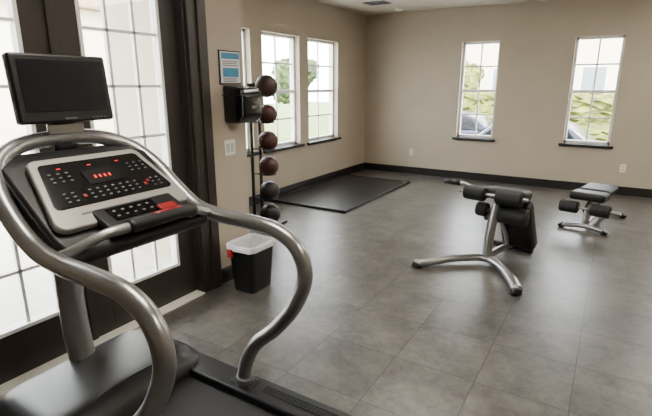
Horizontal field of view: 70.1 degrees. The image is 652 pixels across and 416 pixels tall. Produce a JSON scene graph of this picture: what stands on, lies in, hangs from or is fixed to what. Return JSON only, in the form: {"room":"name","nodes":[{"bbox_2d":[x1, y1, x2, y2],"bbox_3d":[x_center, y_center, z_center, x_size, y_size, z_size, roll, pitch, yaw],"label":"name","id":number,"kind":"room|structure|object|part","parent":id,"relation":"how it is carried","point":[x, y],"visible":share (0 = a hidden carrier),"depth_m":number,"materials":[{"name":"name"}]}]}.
{"room":"gym","nodes":[
{"label":"gym","id":0,"kind":"room"},
{"bbox_2d":[105,0,171,256],"bbox_3d":[-1.387,-0.883,4.047,1.260,2.740,0.180,9,17,30],"label":"window","id":1,"kind":"structure","parent":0,"point":[116,10],"depth_m":4.05,"materials":[{"name":"glass"}]},
{"bbox_2d":[205,0,249,268],"bbox_3d":[-2.106,-0.229,1.572,0.180,2.740,5.300,9,17,30],"label":"wall","id":2,"kind":"structure","parent":0,"point":[223,17],"depth_m":3.56,"materials":[{"name":"paint"}]},
{"bbox_2d":[0,0,66,384],"bbox_3d":[-1.728,-0.182,2.206,0.050,2.295,0.990,9,17,30],"label":"leaf","id":3,"kind":"object","parent":2,"relation":"attached to","point":[27,349],"visible":0.17,"depth_m":2.50,"materials":[{"name":"black wood"}]},
{"bbox_2d":[5,0,23,52],"bbox_3d":[-1.558,-0.897,2.303,0.060,0.243,0.049,9,17,30],"label":"glass bead","id":4,"kind":"object","parent":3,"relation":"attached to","point":[14,27],"depth_m":2.30},
{"bbox_2d":[0,16,12,21],"bbox_3d":[-1.571,-0.922,2.275,0.026,0.021,0.054,9,17,30],"label":"grille","id":5,"kind":"object","parent":4,"relation":"attached to","point":[7,19],"depth_m":2.27,"materials":[{"name":"white plastic"}]},
{"bbox_2d":[0,272,58,338],"bbox_3d":[-1.642,0.516,2.533,0.060,0.267,0.308,9,17,30],"label":"window frame","id":6,"kind":"structure","parent":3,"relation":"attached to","point":[17,327],"depth_m":2.58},
{"bbox_2d":[0,235,39,321],"bbox_3d":[-1.642,0.379,2.500,0.026,0.503,0.196,9,17,30],"label":"grille","id":7,"kind":"object","parent":6,"relation":"attached to","point":[18,271],"depth_m":2.49,"materials":[{"name":"white plastic"}]},
{"bbox_2d":[25,125,35,133],"bbox_3d":[-1.558,-0.413,2.431,0.060,0.042,0.048,9,17,30],"label":"glass bead","id":8,"kind":"object","parent":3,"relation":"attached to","point":[30,129],"depth_m":2.43},
{"bbox_2d":[42,0,98,340],"bbox_3d":[-1.436,-0.284,2.604,0.020,2.280,0.045,9,17,30],"label":"astragal","id":9,"kind":"object","parent":3,"relation":"attached to","point":[48,8],"visible":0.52,"depth_m":2.45,"materials":[{"name":"black wood"}]},
{"bbox_2d":[0,290,204,396],"bbox_3d":[-1.499,0.842,2.853,0.210,0.014,1.860,9,17,30],"label":"threshold","id":10,"kind":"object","parent":2,"relation":"attached to","point":[6,386],"depth_m":2.89,"materials":[{"name":"beige metal"}]},
{"bbox_2d":[52,0,196,336],"bbox_3d":[-1.243,-0.385,2.973,0.050,2.295,0.850,9,17,30],"label":"leaf","id":11,"kind":"object","parent":2,"relation":"attached to","point":[166,287],"visible":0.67,"depth_m":3.13,"materials":[{"name":"black wood"}]},
{"bbox_2d":[74,0,85,55],"bbox_3d":[-1.381,-0.994,2.576,0.060,0.287,0.026,9,17,30],"label":"glass bead","id":12,"kind":"object","parent":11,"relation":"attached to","point":[76,2],"depth_m":2.56},
{"bbox_2d":[127,234,179,283],"bbox_3d":[-1.211,0.348,3.219,0.060,0.240,0.437,9,17,30],"label":"bead","id":13,"kind":"object","parent":11,"relation":"attached to","point":[175,262],"depth_m":3.35},
{"bbox_2d":[149,0,171,169],"bbox_3d":[-1.115,-0.790,3.082,0.060,1.086,0.069,9,17,30],"label":"glass bead","id":14,"kind":"object","parent":11,"relation":"attached to","point":[158,65],"depth_m":3.08},
{"bbox_2d":[82,0,164,279],"bbox_3d":[-1.242,-0.446,2.959,0.026,1.866,0.511,9,17,30],"label":"grille","id":15,"kind":"object","parent":14,"relation":"attached to","point":[104,29],"visible":0.48,"depth_m":2.87,"materials":[{"name":"white plastic"}]},
{"bbox_2d":[175,0,213,291],"bbox_3d":[-1.498,-0.362,2.546,0.202,2.500,2.200,9,17,30],"label":"trim","id":16,"kind":"structure","parent":2,"relation":"attached to","point":[185,10],"depth_m":3.29,"materials":[{"name":"brown metal"}]},
{"bbox_2d":[195,0,221,288],"bbox_3d":[-0.853,-0.579,3.366,0.014,2.500,0.080,9,17,30],"label":"trim","id":17,"kind":"structure","parent":2,"relation":"attached to","point":[200,4],"depth_m":3.36,"materials":[{"name":"black wood"}]},
{"bbox_2d":[221,265,233,283],"bbox_3d":[-0.746,0.514,3.878,0.016,0.125,0.400,9,17,30],"label":"baseboard","id":18,"kind":"structure","parent":2,"relation":"attached to","point":[227,273],"depth_m":3.77,"materials":[{"name":"black wood"}]},
{"bbox_2d":[218,50,240,83],"bbox_3d":[-0.723,-1.058,3.503,0.014,0.245,0.230,9,17,30],"label":"notice sign","id":19,"kind":"object","parent":2,"relation":"attached to","point":[228,61],"visible":1,"depth_m":3.49,"materials":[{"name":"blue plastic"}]},
{"bbox_2d":[223,68,238,76],"bbox_3d":[-0.718,-1.023,3.509,0.002,0.065,0.170,9,17,30],"label":"picture","id":20,"kind":"object","parent":19,"relation":"attached to","point":[227,72],"depth_m":3.51},
{"bbox_2d":[224,139,235,155],"bbox_3d":[-0.748,-0.470,3.620,0.012,0.120,0.120,9,17,30],"label":"light switch","id":21,"kind":"object","parent":2,"relation":"attached to","point":[229,145],"visible":1,"depth_m":3.61,"materials":[{"name":"white plastic"}]},
{"bbox_2d":[222,85,261,123],"bbox_3d":[-0.628,-0.786,3.528,0.222,0.278,0.214,9,17,30],"label":"dispenser","id":22,"kind":"object","parent":2,"relation":"attached to","point":[242,104],"visible":1,"depth_m":3.45,"materials":[{"name":"grey plastic"}]},
{"bbox_2d":[240,0,366,196],"bbox_3d":[-0.605,-1.563,6.622,0.180,2.740,5.180,9,17,30],"label":"wall","id":23,"kind":"structure","parent":0,"point":[304,20],"depth_m":7.07,"materials":[{"name":"paint"}]},
{"bbox_2d":[241,31,248,148],"bbox_3d":[-1.047,-1.478,5.945,0.070,1.520,0.035,9,17,30],"label":"window frame","id":24,"kind":"structure","parent":23,"relation":"attached to","point":[243,33],"depth_m":5.86,"materials":[{"name":"white plastic"}]},
{"bbox_2d":[247,152,258,156],"bbox_3d":[-1.150,-0.613,5.726,0.045,0.040,0.980,9,17,30],"label":"sill","id":25,"kind":"structure","parent":23,"relation":"attached to","point":[255,153],"depth_m":6.04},
{"bbox_2d":[262,62,291,64],"bbox_3d":[-0.699,-1.990,6.399,0.020,0.022,0.840,9,17,30],"label":"muntin","id":26,"kind":"object","parent":23,"relation":"attached to","point":[262,62],"visible":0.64,"depth_m":6.40,"materials":[{"name":"white plastic"}]},
{"bbox_2d":[261,32,293,38],"bbox_3d":[-0.699,-2.341,6.306,0.070,0.035,0.840,9,17,30],"label":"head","id":27,"kind":"object","parent":23,"relation":"attached to","point":[262,33],"visible":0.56,"depth_m":6.29},
{"bbox_2d":[263,143,304,153],"bbox_3d":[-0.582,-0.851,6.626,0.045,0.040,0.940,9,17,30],"label":"sill","id":28,"kind":"structure","parent":23,"relation":"attached to","point":[302,144],"depth_m":6.58,"materials":[{"name":"wood"}]},
{"bbox_2d":[275,117,292,119],"bbox_3d":[-0.699,-1.256,6.593,0.020,0.022,0.840,9,17,30],"label":"muntin","id":29,"kind":"object","parent":23,"relation":"attached to","point":[288,117],"visible":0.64,"depth_m":6.72,"materials":[{"name":"white plastic"}]},
{"bbox_2d":[276,90,293,92],"bbox_3d":[-0.699,-1.623,6.496,0.060,0.044,0.840,9,17,30],"label":"meeting rail","id":30,"kind":"object","parent":23,"relation":"attached to","point":[277,91],"visible":0.5,"depth_m":6.63,"materials":[{"name":"white plastic"}]},
{"bbox_2d":[276,140,295,146],"bbox_3d":[-0.699,-0.910,6.684,0.070,0.045,0.840,9,17,30],"label":"rail","id":31,"kind":"object","parent":23,"relation":"attached to","point":[290,141],"visible":0.47,"depth_m":6.81,"materials":[{"name":"white plastic"}]},
{"bbox_2d":[273,37,277,137],"bbox_3d":[-0.699,-1.623,6.496,0.020,1.520,0.022,9,17,30],"label":"muntin","id":32,"kind":"object","parent":31,"relation":"attached to","point":[274,38],"visible":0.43,"depth_m":6.44,"materials":[{"name":"white plastic"}]},
{"bbox_2d":[289,36,295,142],"bbox_3d":[-0.490,-1.711,6.828,0.070,1.520,0.035,9,17,30],"label":"window frame","id":33,"kind":"structure","parent":23,"relation":"attached to","point":[291,41],"depth_m":6.80,"materials":[{"name":"white plastic"}]},
{"bbox_2d":[249,163,363,206],"bbox_3d":[-0.573,-0.265,6.825,0.016,0.125,4.984,9,17,30],"label":"baseboard","id":34,"kind":"structure","parent":23,"relation":"attached to","point":[351,169],"depth_m":7.42,"materials":[{"name":"black wood"}]},
{"bbox_2d":[308,65,330,67],"bbox_3d":[-0.132,-2.228,7.298,0.020,0.022,0.880,9,17,30],"label":"muntin","id":35,"kind":"object","parent":23,"relation":"attached to","point":[308,65],"visible":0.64,"depth_m":7.31,"materials":[{"name":"white plastic"}]},
{"bbox_2d":[308,89,331,92],"bbox_3d":[-0.132,-1.861,7.395,0.060,0.044,0.880,9,17,30],"label":"meeting rail","id":36,"kind":"object","parent":23,"relation":"attached to","point":[320,90],"visible":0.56,"depth_m":7.43,"materials":[{"name":"white plastic"}]},
{"bbox_2d":[309,113,330,116],"bbox_3d":[-0.132,-1.493,7.492,0.020,0.022,0.880,9,17,30],"label":"muntin","id":37,"kind":"object","parent":23,"relation":"attached to","point":[329,113],"visible":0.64,"depth_m":7.53,"materials":[{"name":"white plastic"}]},
{"bbox_2d":[308,39,332,44],"bbox_3d":[-0.132,-2.579,7.205,0.070,0.035,0.880,9,17,30],"label":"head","id":38,"kind":"object","parent":23,"relation":"attached to","point":[309,40],"visible":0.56,"depth_m":7.21},
{"bbox_2d":[309,134,332,140],"bbox_3d":[-0.132,-1.148,7.584,0.070,0.045,0.880,9,17,30],"label":"rail","id":39,"kind":"object","parent":23,"relation":"attached to","point":[326,135],"visible":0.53,"depth_m":7.59,"materials":[{"name":"white plastic"}]},
{"bbox_2d":[317,43,318,135],"bbox_3d":[-0.132,-1.861,7.395,0.020,1.520,0.022,9,17,30],"label":"muntin","id":40,"kind":"object","parent":39,"relation":"attached to","point":[317,43],"visible":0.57,"depth_m":7.40,"materials":[{"name":"white plastic"}]},
{"bbox_2d":[307,136,340,144],"bbox_3d":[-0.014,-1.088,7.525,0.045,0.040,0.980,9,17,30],"label":"sill","id":41,"kind":"structure","parent":23,"relation":"attached to","point":[335,138],"depth_m":7.44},
{"bbox_2d":[329,42,333,133],"bbox_3d":[0.089,-1.953,7.744,0.070,1.520,0.035,9,17,30],"label":"window frame","id":42,"kind":"structure","parent":23,"relation":"attached to","point":[331,47],"depth_m":7.71,"materials":[{"name":"white plastic"}]},
{"bbox_2d":[136,169,651,415],"bbox_3d":[1.190,0.909,2.822,7.730,0.100,10.660,9,17,30],"label":"floor","id":43,"kind":"structure","parent":0,"point":[375,333],"depth_m":3.25,"materials":[{"name":"tile"}]},
{"bbox_2d":[0,52,353,415],"bbox_3d":[-0.409,0.308,1.642,2.030,1.666,0.860,9,17,30],"label":"treadmill","id":44,"kind":"object","parent":43,"relation":"on","point":[68,208],"visible":1,"depth_m":1.86,"materials":[{"name":"black plastic"}]},
{"bbox_2d":[2,52,112,150],"bbox_3d":[-1.062,-0.422,1.880,0.096,0.378,0.385,9,17,30],"label":"tv","id":45,"kind":"object","parent":44,"relation":"on","point":[60,91],"depth_m":1.84,"materials":[{"name":"black plastic"}]},
{"bbox_2d":[0,329,198,415],"bbox_3d":[-1.036,0.850,2.181,0.560,0.242,0.860,9,17,30],"label":"hood","id":46,"kind":"object","parent":44,"relation":"attached to","point":[113,378],"depth_m":2.05,"materials":[{"name":"grey plastic"}]},
{"bbox_2d":[105,198,159,220],"bbox_3d":[-0.725,0.004,1.761,0.070,0.035,0.200,9,17,30],"label":"control panel","id":47,"kind":"object","parent":44,"relation":"on","point":[139,207],"depth_m":1.75,"materials":[{"name":"black plastic"}]},
{"bbox_2d":[92,193,183,237],"bbox_3d":[-0.705,0.021,1.789,0.142,0.084,0.360,9,17,30],"label":"tray","id":48,"kind":"object","parent":44,"relation":"on","point":[106,214],"depth_m":1.75,"materials":[{"name":"black plastic"}]},
{"bbox_3d":[-0.679,0.312,1.814,1.039,1.174,0.756,9,17,30],"label":"handrail","id":49,"kind":"part","parent":44,"relation":"part of","materials":[{"name":"silver metal"}]},
{"bbox_3d":[-0.058,0.917,2.000,1.630,0.125,0.140,9,17,30],"label":"rail","id":50,"kind":"part","parent":44,"relation":"part of","materials":[{"name":"grey plastic"}]},
{"bbox_2d":[226,233,275,293],"bbox_3d":[-0.585,0.438,3.650,0.282,0.389,0.353,9,17,30],"label":"trash can","id":51,"kind":"object","parent":43,"relation":"on","point":[250,254],"visible":0.99,"depth_m":3.57,"materials":[{"name":"black plastic"}]},
{"bbox_2d":[247,75,287,223],"bbox_3d":[-0.682,-0.606,5.118,0.358,1.658,0.440,9,17,30],"label":"ball rack","id":52,"kind":"object","parent":43,"relation":"on","point":[266,84],"visible":0.8,"depth_m":5.05,"materials":[{"name":"black rubber"}]},
{"bbox_3d":[-0.699,0.180,5.336,0.320,0.025,0.440,9,17,30],"label":"plate","id":53,"kind":"part","parent":52,"relation":"part of","materials":[{"name":"black metal"}]},
{"bbox_2d":[270,174,409,212],"bbox_3d":[0.287,-0.267,7.007,1.220,0.036,2.180,9,17,30],"label":"exercise mat","id":54,"kind":"object","parent":43,"relation":"on","point":[344,193],"visible":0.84,"depth_m":6.78,"materials":[{"name":"rubber"}]},
{"bbox_2d":[411,178,536,295],"bbox_3d":[1.455,0.145,4.120,0.974,0.734,1.138,13,19,40],"label":"bench","id":55,"kind":"object","parent":43,"relation":"on","point":[512,208],"visible":1,"depth_m":4.08,"materials":[{"name":"black leather"}]},
{"bbox_3d":[1.282,0.502,3.992,0.933,0.088,0.549,13,19,40],"label":"leg","id":56,"kind":"part","parent":55,"relation":"part of","materials":[{"name":"silver metal"}]},
{"bbox_2d":[557,182,626,235],"bbox_3d":[3.098,-0.025,5.351,0.540,0.445,1.020,14,20,42],"label":"weight bench","id":57,"kind":"object","parent":43,"relation":"on","point":[598,193],"visible":1,"depth_m":5.08,"materials":[{"name":"black leather"}]},
{"bbox_3d":[2.854,-0.030,5.084,0.036,0.094,0.191,14,20,42],"label":"roller arm","id":58,"kind":"part","parent":57,"relation":"part of","materials":[{"name":"silver metal"}]},
{"bbox_3d":[2.909,0.030,5.160,0.072,0.286,0.167,14,20,42],"label":"post","id":59,"kind":"part","parent":57,"relation":"part of","materials":[{"name":"silver metal"}]},
{"bbox_2d":[313,0,544,14],"bbox_3d":[1.190,-1.861,2.090,7.730,0.150,10.660,9,17,30],"label":"ceiling","id":60,"kind":"structure","parent":0,"point":[357,6],"depth_m":7.10,"materials":[{"name":"paint"}]},
{"bbox_2d":[363,0,390,5],"bbox_3d":[0.764,-3.058,6.938,0.340,0.012,0.260,9,17,30],"label":"ceiling vent","id":61,"kind":"object","parent":60,"relation":"attached to","point":[382,2],"depth_m":6.94,"materials":[{"name":"white metal"}]},
{"bbox_2d":[364,0,651,188],"bbox_3d":[3.920,-1.606,6.783,7.370,2.740,0.180,9,17,30],"label":"wall","id":62,"kind":"structure","parent":0,"point":[414,60],"depth_m":7.26,"materials":[{"name":"paint"}]},
{"bbox_2d":[457,43,466,135],"bbox_3d":[2.270,-1.958,7.762,0.035,1.520,0.070,9,17,30],"label":"window frame","id":63,"kind":"structure","parent":62,"relation":"attached to","point":[465,45],"depth_m":7.73,"materials":[{"name":"white plastic"}]},
{"bbox_2d":[452,137,494,141],"bbox_3d":[2.436,-1.137,7.708,0.690,0.040,0.045,9,17,30],"label":"sill","id":64,"kind":"structure","parent":62,"relation":"attached to","point":[453,138],"depth_m":7.68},
{"bbox_2d":[456,136,491,138],"bbox_3d":[2.468,-1.173,7.753,0.590,0.006,0.080,9,17,30],"label":"sill","id":65,"kind":"structure","parent":62,"relation":"attached to","point":[456,136],"depth_m":7.75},
{"bbox_2d":[459,134,491,137],"bbox_3d":[2.507,-1.208,7.810,0.590,0.045,0.070,9,17,30],"label":"rail","id":66,"kind":"object","parent":62,"relation":"attached to","point":[461,135],"visible":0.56,"depth_m":7.78,"materials":[{"name":"white plastic"}]},
{"bbox_2d":[475,44,483,134],"bbox_3d":[2.507,-1.921,7.622,0.022,1.520,0.020,9,17,30],"label":"muntin","id":67,"kind":"object","parent":66,"relation":"attached to","point":[482,44],"visible":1,"depth_m":7.60,"materials":[{"name":"white plastic"}]},
{"bbox_2d":[461,113,492,115],"bbox_3d":[2.507,-1.553,7.719,0.590,0.022,0.020,9,17,30],"label":"muntin","id":68,"kind":"object","parent":62,"relation":"attached to","point":[461,113],"visible":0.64,"depth_m":7.73,"materials":[{"name":"white plastic"}]},
{"bbox_2d":[463,89,494,91],"bbox_3d":[2.507,-1.921,7.622,0.590,0.044,0.060,9,17,30],"label":"meeting rail","id":69,"kind":"object","parent":62,"relation":"attached to","point":[464,90],"visible":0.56,"depth_m":7.59,"materials":[{"name":"white plastic"}]},
{"bbox_2d":[465,66,496,67],"bbox_3d":[2.507,-2.288,7.525,0.590,0.022,0.020,9,17,30],"label":"muntin","id":70,"kind":"object","parent":62,"relation":"attached to","point":[465,66],"visible":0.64,"depth_m":7.54,"materials":[{"name":"white plastic"}]},
{"bbox_2d":[464,41,499,44],"bbox_3d":[2.507,-2.639,7.432,0.590,0.035,0.070,9,17,30],"label":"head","id":71,"kind":"object","parent":62,"relation":"attached to","point":[485,42],"visible":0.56,"depth_m":7.40},
{"bbox_2d":[491,41,500,136],"bbox_3d":[2.744,-1.884,7.482,0.035,1.520,0.070,9,17,30],"label":"window frame","id":72,"kind":"structure","parent":62,"relation":"attached to","point":[500,41],"depth_m":7.45,"materials":[{"name":"white plastic"}]},
{"bbox_2d":[364,162,651,197],"bbox_3d":[3.869,-0.321,7.036,7.370,0.125,0.016,9,17,30],"label":"baseboard","id":73,"kind":"structure","parent":62,"relation":"attached to","point":[628,191],"depth_m":7.63,"materials":[{"name":"black wood"}]},
{"bbox_2d":[563,37,578,141],"bbox_3d":[3.662,-1.741,6.941,0.035,1.520,0.070,9,17,30],"label":"window frame","id":74,"kind":"structure","parent":62,"relation":"attached to","point":[577,41],"depth_m":6.91,"materials":[{"name":"white plastic"}]},
{"bbox_2d":[558,143,612,148],"bbox_3d":[3.835,-0.918,6.882,0.710,0.040,0.045,9,17,30],"label":"sill","id":75,"kind":"structure","parent":62,"relation":"attached to","point":[560,144],"depth_m":6.86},
{"bbox_2d":[563,142,608,145],"bbox_3d":[3.868,-0.954,6.927,0.610,0.006,0.080,9,17,30],"label":"sill","id":76,"kind":"structure","parent":62,"relation":"attached to","point":[563,142],"depth_m":6.92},
{"bbox_2d":[566,139,609,144],"bbox_3d":[3.907,-0.989,6.984,0.610,0.045,0.070,9,17,30],"label":"rail","id":77,"kind":"object","parent":62,"relation":"attached to","point":[567,140],"visible":0.87,"depth_m":6.94,"materials":[{"name":"white plastic"}]},
{"bbox_2d":[585,39,601,140],"bbox_3d":[3.907,-1.702,6.796,0.022,1.520,0.020,9,17,30],"label":"muntin","id":78,"kind":"object","parent":77,"relation":"attached to","point":[600,39],"visible":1,"depth_m":6.78,"materials":[{"name":"white plastic"}]},
{"bbox_2d":[569,117,610,118],"bbox_3d":[3.907,-1.335,6.893,0.610,0.022,0.020,9,17,30],"label":"muntin","id":79,"kind":"object","parent":62,"relation":"attached to","point":[569,117],"visible":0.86,"depth_m":6.87,"materials":[{"name":"white plastic"}]},
{"bbox_2d":[572,90,614,92],"bbox_3d":[3.907,-1.702,6.796,0.610,0.044,0.060,9,17,30],"label":"meeting rail","id":80,"kind":"object","parent":62,"relation":"attached to","point":[573,91],"visible":0.81,"depth_m":6.77,"materials":[{"name":"white plastic"}]},
{"bbox_2d":[576,63,618,65],"bbox_3d":[3.907,-2.070,6.699,0.610,0.022,0.020,9,17,30],"label":"muntin","id":81,"kind":"object","parent":62,"relation":"attached to","point":[597,63],"visible":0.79,"depth_m":6.66,"materials":[{"name":"white plastic"}]},
{"bbox_2d":[577,35,623,39],"bbox_3d":[3.907,-2.420,6.606,0.610,0.035,0.070,9,17,30],"label":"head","id":82,"kind":"object","parent":62,"relation":"attached to","point":[615,36],"visible":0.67,"depth_m":6.57},
{"bbox_2d":[607,35,625,143],"bbox_3d":[4.152,-1.664,6.651,0.035,1.520,0.070,9,17,30],"label":"window frame","id":83,"kind":"structure","parent":62,"relation":"attached to","point":[624,38],"depth_m":6.61,"materials":[{"name":"white plastic"}]},
{"bbox_2d":[619,164,625,171],"bbox_3d":[4.284,-0.573,6.710,0.072,0.116,0.011,9,17,30],"label":"wall outlet","id":84,"kind":"object","parent":62,"relation":"attached to","point":[622,166],"visible":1,"depth_m":6.71,"materials":[{"name":"white plastic"}]},
{"label":"outside","id":85,"kind":"structure","parent":0,"visible":0},
{"bbox_2d":[264,102,328,141],"bbox_3d":[10.420,-1.828,17.174,80.000,0.460,80.000,9,17,30],"label":"ground","id":86,"kind":"structure","parent":85,"point":[284,132],"depth_m":30.77,"materials":[{"name":"green plant"}]},
{"bbox_2d":[0,134,99,273],"bbox_3d":[-8.140,0.251,6.781,12.340,0.810,14.600,9,17,30],"label":"patio","id":87,"kind":"structure","parent":86,"relation":"on","point":[7,264],"depth_m":4.49,"materials":[{"name":"concrete"}]},
{"bbox_2d":[0,0,114,135],"bbox_3d":[-13.330,-4.603,16.894,7.000,5.030,24.000,9,17,30],"label":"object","id":88,"kind":"object","parent":86,"relation":"on","point":[94,45],"visible":0.02,"depth_m":15.54,"materials":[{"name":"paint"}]},
{"bbox_2d":[79,0,100,11],"bbox_3d":[-13.330,-7.204,16.207,8.000,0.350,25.000,9,17,30],"label":"roof","id":89,"kind":"structure","parent":88,"relation":"on","point":[91,5],"depth_m":16.63,"materials":[{"name":"tile"}]},
{"bbox_2d":[0,248,171,329],"bbox_3d":[-2.891,1.025,2.181,1.438,0.004,5.298,9,17,30],"label":"patio corner","id":90,"kind":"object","parent":86,"relation":"on","point":[37,282],"visible":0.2,"depth_m":3.71,"materials":[{"name":"concrete"}]},
{"bbox_2d":[271,58,316,104],"bbox_3d":[-1.102,-3.903,17.273,1.742,3.492,1.564,-14,20,-42],"label":"street tree","id":91,"kind":"object","parent":86,"relation":"on","point":[283,81],"visible":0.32,"depth_m":16.63,"materials":[{"name":"green plant"}]},
{"bbox_2d":[464,59,484,92],"bbox_3d":[6.365,-5.241,22.003,1.897,3.662,1.745,11,18,35],"label":"shade tree","id":92,"kind":"object","parent":86,"relation":"on","point":[471,80],"visible":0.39,"depth_m":21.17,"materials":[{"name":"green plant"}]},
{"bbox_2d":[462,92,614,140],"bbox_3d":[8.879,-3.180,17.183,17.280,2.130,1.520,9,17,30],"label":"hedge","id":93,"kind":"object","parent":86,"relation":"on","point":[602,105],"visible":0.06,"depth_m":16.26,"materials":[{"name":"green plant"}]},
{"bbox_2d":[466,38,622,93],"bbox_3d":[16.484,-6.732,24.168,34.000,5.430,6.000,9,17,30],"label":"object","id":94,"kind":"object","parent":86,"relation":"on","point":[610,50],"visible":0.02,"depth_m":22.74,"materials":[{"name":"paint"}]},
{"bbox_2d":[490,67,496,92],"bbox_3d":[9.472,-6.696,24.951,1.200,1.700,0.030,9,17,30],"label":"surround","id":95,"kind":"object","parent":94,"relation":"attached to","point":[493,68],"visible":0.07,"depth_m":25.13,"materials":[{"name":"white plastic"}]},
{"bbox_2d":[492,69,496,88],"bbox_3d":[9.466,-6.694,24.943,1.000,1.500,0.050,9,17,30],"label":"pane","id":96,"kind":"object","parent":95,"relation":"attached to","point":[495,70],"visible":0.21,"depth_m":25.08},
{"bbox_2d":[578,65,609,93],"bbox_3d":[13.099,-6.130,22.810,1.200,1.700,0.030,9,17,30],"label":"surround","id":97,"kind":"object","parent":94,"relation":"attached to","point":[582,66],"visible":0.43,"depth_m":22.61,"materials":[{"name":"white plastic"}]},
{"bbox_2d":[581,67,606,89],"bbox_3d":[13.094,-6.128,22.802,1.000,1.500,0.050,9,17,30],"label":"pane","id":98,"kind":"object","parent":97,"relation":"attached to","point":[588,75],"visible":0.64,"depth_m":22.73,"materials":[{"name":"glass"}]},
{"bbox_3d":[12.379,-0.222,9.999,29.000,0.080,7.500,9,17,30],"label":"parking lot","id":99,"kind":"object","parent":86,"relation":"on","visible":0},
{"bbox_2d":[460,111,491,133],"bbox_3d":[3.852,-2.550,15.798,4.320,1.460,1.840,9,17,30],"label":"parked car","id":100,"kind":"object","parent":99,"relation":"on","point":[468,122],"visible":0.02,"depth_m":14.51,"materials":[{"name":"blue paint"}]},
{"bbox_3d":[4.138,-2.926,15.518,2.341,0.430,1.504,9,17,30],"label":"glass","id":101,"kind":"part","parent":100,"relation":"part of","materials":[{"name":"glass"}]},
{"bbox_2d":[474,121,597,140],"bbox_3d":[5.034,-1.648,12.382,4.320,1.460,1.840,9,17,30],"label":"parked car","id":102,"kind":"object","parent":99,"relation":"on","point":[575,132],"visible":0.07,"depth_m":11.33,"materials":[{"name":"grey paint"}]},
{"bbox_3d":[5.320,-2.023,12.102,2.341,0.430,1.504,9,17,30],"label":"glass","id":103,"kind":"part","parent":102,"relation":"part of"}
]}

